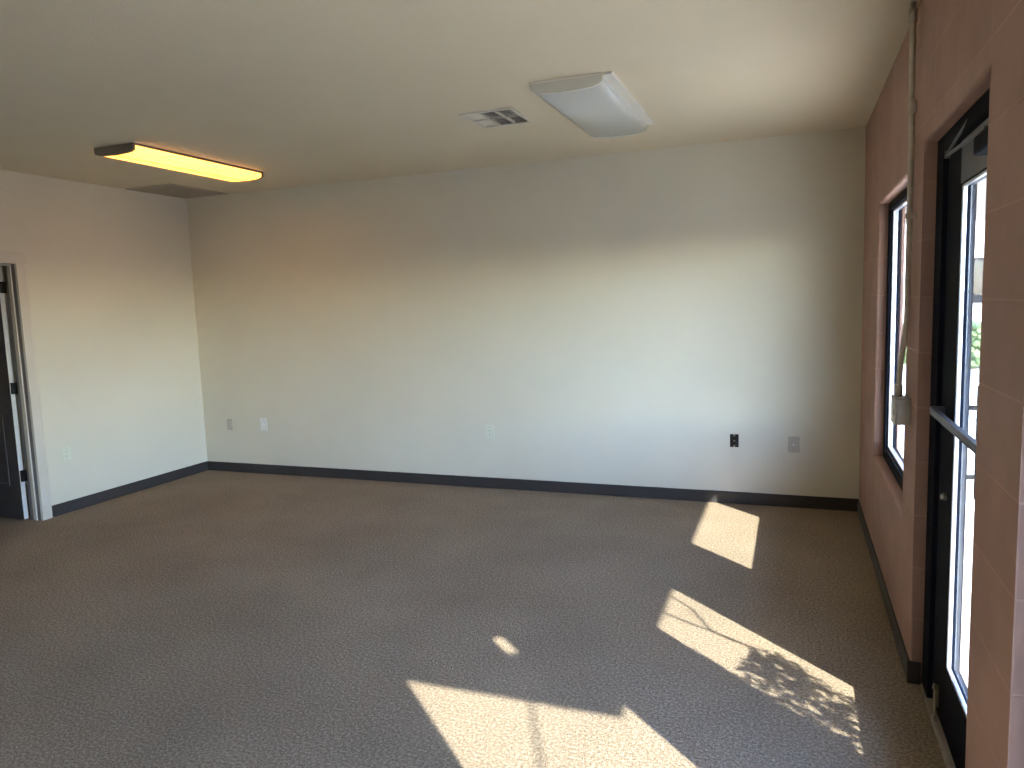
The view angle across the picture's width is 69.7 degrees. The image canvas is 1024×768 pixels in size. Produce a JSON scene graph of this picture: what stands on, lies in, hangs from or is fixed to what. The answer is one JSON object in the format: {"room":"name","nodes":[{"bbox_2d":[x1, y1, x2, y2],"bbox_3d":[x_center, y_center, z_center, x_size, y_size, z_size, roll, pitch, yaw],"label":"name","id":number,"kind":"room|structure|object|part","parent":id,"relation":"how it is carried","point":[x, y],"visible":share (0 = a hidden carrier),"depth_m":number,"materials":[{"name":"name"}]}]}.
{"room":"empty office room","nodes":[
{"label":"empty office room","id":0,"kind":"room"},
{"bbox_2d":[0,266,26,482],"bbox_3d":[-5.222,-0.127,5.922,2.500,2.520,2.540,1,7,21],"label":"wall","id":1,"kind":"structure","parent":0,"point":[0,266],"depth_m":7.12,"materials":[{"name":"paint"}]},
{"bbox_2d":[0,170,206,505],"bbox_3d":[-4.834,0.095,3.273,0.120,2.840,9.011,1,7,21],"label":"wall","id":2,"kind":"structure","parent":0,"point":[110,277],"depth_m":6.46,"materials":[{"name":"white paint"}]},
{"bbox_2d":[0,264,40,519],"bbox_3d":[-4.431,0.122,5.547,0.992,2.055,0.970,1,7,21],"label":"door","id":3,"kind":"structure","parent":2,"relation":"in","point":[13,498],"depth_m":5.83,"materials":[{"name":"paint"}]},
{"bbox_3d":[-4.352,0.073,5.939,0.620,1.500,0.009,1,7,21],"label":"panel moulding","id":4,"kind":"part","parent":3,"relation":"part of","materials":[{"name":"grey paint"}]},
{"bbox_2d":[0,252,52,519],"bbox_3d":[-3.964,0.094,5.354,0.019,2.123,1.086,1,7,21],"label":"trim","id":5,"kind":"structure","parent":2,"relation":"attached to","point":[18,259],"depth_m":5.80,"materials":[{"name":"paint"}]},
{"bbox_2d":[62,446,70,461],"bbox_3d":[-3.692,0.580,6.092,0.008,0.120,0.076,1,7,21],"label":"wall outlet","id":6,"kind":"object","parent":2,"relation":"attached to","point":[66,452],"visible":1,"depth_m":6.09,"materials":[{"name":"beige plastic"}]},
{"bbox_2d":[52,461,207,516],"bbox_3d":[-4.733,1.360,3.387,0.009,0.095,9.002,1,7,21],"label":"baseboard","id":7,"kind":"structure","parent":2,"relation":"attached to","point":[89,500],"depth_m":6.63,"materials":[{"name":"rubber"}]},
{"bbox_2d":[0,0,920,193],"bbox_3d":[-1.977,-1.339,1.999,6.342,0.100,9.251,1,7,21],"label":"ceiling","id":8,"kind":"structure","parent":0,"point":[298,93],"depth_m":3.64,"materials":[{"name":"paint"}]},
{"bbox_2d":[126,184,227,198],"bbox_3d":[-3.095,-1.786,6.819,0.535,0.006,0.700,1,7,21],"label":"ceiling vent","id":9,"kind":"object","parent":8,"relation":"in","point":[173,190],"visible":1,"depth_m":6.79,"materials":[{"name":"white metal"}]},
{"bbox_3d":[-3.095,-1.788,6.818,0.455,0.002,0.620,1,7,21],"label":"panel","id":10,"kind":"part","parent":9,"relation":"part of","materials":[{"name":"white metal"}]},
{"bbox_2d":[94,142,262,181],"bbox_3d":[-2.425,-1.631,5.481,0.357,0.063,1.280,1,7,21],"label":"ceiling light","id":11,"kind":"object","parent":8,"relation":"attached to","point":[131,152],"visible":1,"depth_m":5.28,"materials":[{"name":"beige plastic"}]},
{"bbox_2d":[459,107,533,128],"bbox_3d":[-0.093,-1.673,4.501,0.340,0.097,0.390,1,7,21],"label":"ceiling vent","id":12,"kind":"object","parent":8,"relation":"in","point":[484,119],"visible":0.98,"depth_m":4.51,"materials":[{"name":"metal"}]},
{"bbox_2d":[529,71,653,138],"bbox_3d":[0.505,-1.592,4.279,0.438,0.069,1.195,1,7,21],"label":"ceiling light","id":13,"kind":"object","parent":8,"relation":"attached to","point":[599,104],"visible":1,"depth_m":4.05,"materials":[{"name":"white plastic"}]},
{"bbox_2d":[0,470,945,767],"bbox_3d":[-3.085,1.471,2.773,8.727,0.100,9.011,1,7,21],"label":"floor","id":14,"kind":"structure","parent":0,"point":[209,618],"depth_m":3.62,"materials":[{"name":"grey carpet"}]},
{"bbox_2d":[186,127,865,498],"bbox_3d":[-0.305,-0.406,6.396,6.342,2.840,0.120,1,7,21],"label":"wall","id":15,"kind":"structure","parent":0,"point":[614,319],"depth_m":6.06,"materials":[{"name":"white paint"}]},
{"bbox_2d":[227,418,232,429],"bbox_3d":[-2.841,0.406,7.400,0.072,0.116,0.008,1,7,21],"label":"wall plate","id":16,"kind":"object","parent":15,"relation":"attached to","point":[229,421],"visible":1,"depth_m":7.40,"materials":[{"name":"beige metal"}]},
{"bbox_2d":[260,418,267,430],"bbox_3d":[-2.451,0.400,7.245,0.080,0.124,0.018,1,7,21],"label":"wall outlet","id":17,"kind":"object","parent":15,"relation":"attached to","point":[263,421],"visible":1,"depth_m":7.25,"materials":[{"name":"white plastic"}]},
{"bbox_2d":[485,425,494,439],"bbox_3d":[-0.192,0.421,6.386,0.084,0.128,0.009,1,7,21],"label":"wall outlet","id":18,"kind":"object","parent":15,"relation":"attached to","point":[490,435],"visible":1,"depth_m":6.38,"materials":[{"name":"beige plastic"}]},
{"bbox_2d":[207,461,857,510],"bbox_3d":[-0.294,0.865,6.481,6.082,0.095,0.009,1,7,21],"label":"baseboard","id":19,"kind":"structure","parent":15,"relation":"attached to","point":[780,500],"depth_m":6.21,"materials":[{"name":"rubber"}]},
{"bbox_2d":[730,434,738,446],"bbox_3d":[1.711,0.437,5.657,0.064,0.100,0.012,1,7,21],"label":"wall outlet","id":20,"kind":"object","parent":15,"relation":"attached to","point":[734,438],"visible":1,"depth_m":5.65,"materials":[{"name":"black plastic"}]},
{"bbox_2d":[788,436,798,452],"bbox_3d":[2.109,0.455,5.503,0.080,0.120,0.018,1,7,21],"label":"plate","id":21,"kind":"object","parent":15,"relation":"attached to","point":[793,442],"visible":1,"depth_m":5.51,"materials":[{"name":"white plastic"}]},
{"bbox_2d":[859,0,1023,767],"bbox_3d":[0.968,0.147,1.054,0.140,2.840,9.011,1,7,21],"label":"wall","id":22,"kind":"structure","parent":0,"point":[965,49],"depth_m":2.03,"materials":[{"name":"paint"}]},
{"bbox_2d":[857,499,920,684],"bbox_3d":[0.958,1.411,1.211,0.049,0.095,9.002,1,7,21],"label":"baseboard","id":23,"kind":"structure","parent":22,"relation":"attached to","point":[912,669],"depth_m":3.51,"materials":[{"name":"rubber"}]},
{"bbox_2d":[883,187,906,491],"bbox_3d":[2.019,-0.233,3.757,0.063,1.495,1.260,1,7,21],"label":"window","id":24,"kind":"structure","parent":22,"relation":"in","point":[893,436],"depth_m":4.14,"materials":[{"name":"brown metal"}]},
{"bbox_3d":[2.005,-0.242,3.732,0.004,1.350,1.105,1,7,21],"label":"pane","id":25,"kind":"part","parent":24,"relation":"part of","materials":[{"name":"clear glass"}]},
{"bbox_2d":[891,1,917,425],"bbox_3d":[1.621,-0.672,3.027,0.063,1.693,0.153,1,7,21],"label":"conduit","id":26,"kind":"object","parent":22,"relation":"attached to","point":[900,403],"visible":1,"depth_m":3.00,"materials":[{"name":"grey metal"}]},
{"bbox_3d":[1.625,0.110,3.132,0.008,0.116,0.136,1,7,21],"label":"plate","id":27,"kind":"part","parent":26,"relation":"part of","materials":[{"name":"grey metal"}]},
{"bbox_2d":[920,88,989,767],"bbox_3d":[1.504,0.217,2.413,0.155,2.165,1.016,1,7,22],"label":"door","id":28,"kind":"structure","parent":22,"relation":"in","point":[962,151],"depth_m":2.60,"materials":[{"name":"brown metal"}]},
{"bbox_3d":[1.403,-0.779,2.259,0.034,0.106,0.569,1,7,21],"label":"closer arm","id":29,"kind":"part","parent":28,"relation":"part of"},
{"bbox_3d":[1.634,0.208,2.607,0.061,0.410,0.022,1,7,21],"label":"pull handle","id":30,"kind":"part","parent":28,"relation":"part of","materials":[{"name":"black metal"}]},
{"bbox_3d":[1.399,-0.706,2.187,0.003,0.137,0.555,1,7,21],"label":"rail plate","id":31,"kind":"part","parent":28,"relation":"part of","materials":[{"name":"grey metal"}]},
{"bbox_2d":[976,178,986,219],"bbox_3d":[2.764,-1.283,3.766,1.254,0.160,8.752,1,7,21],"label":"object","id":32,"kind":"structure","parent":0,"point":[981,186],"depth_m":5.91,"materials":[{"name":"metal"}]},
{"label":"outside","id":33,"kind":"structure","parent":0,"visible":0},
{"bbox_2d":[904,364,978,687],"bbox_3d":[8.795,-0.593,18.118,2.473,0.199,160.000,1,7,21],"label":"sidewalk","id":34,"kind":"structure","parent":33,"point":[969,516],"depth_m":4.66,"materials":[{"name":"concrete"}]},
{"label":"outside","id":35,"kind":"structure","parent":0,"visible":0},
{"bbox_2d":[970,366,979,381],"bbox_3d":[80.659,0.113,-9.346,151.400,0.080,280.000,1,7,21],"label":"ground","id":36,"kind":"structure","parent":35,"point":[974,375],"depth_m":14.58,"materials":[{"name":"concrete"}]},
{"bbox_2d":[905,319,980,367],"bbox_3d":[10.180,-0.877,15.608,6.109,1.105,1.027,1,7,21],"label":"hedge","id":37,"kind":"object","parent":36,"relation":"on","point":[976,325],"visible":0.06,"depth_m":15.41,"materials":[{"name":"green plant"}]},
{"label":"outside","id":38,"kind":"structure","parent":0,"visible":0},
{"bbox_2d":[972,220,984,320],"bbox_3d":[23.029,-4.120,24.081,31.800,4.570,8.800,1,7,21],"label":"building","id":39,"kind":"structure","parent":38,"point":[980,224],"depth_m":23.03,"materials":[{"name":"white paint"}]}
]}

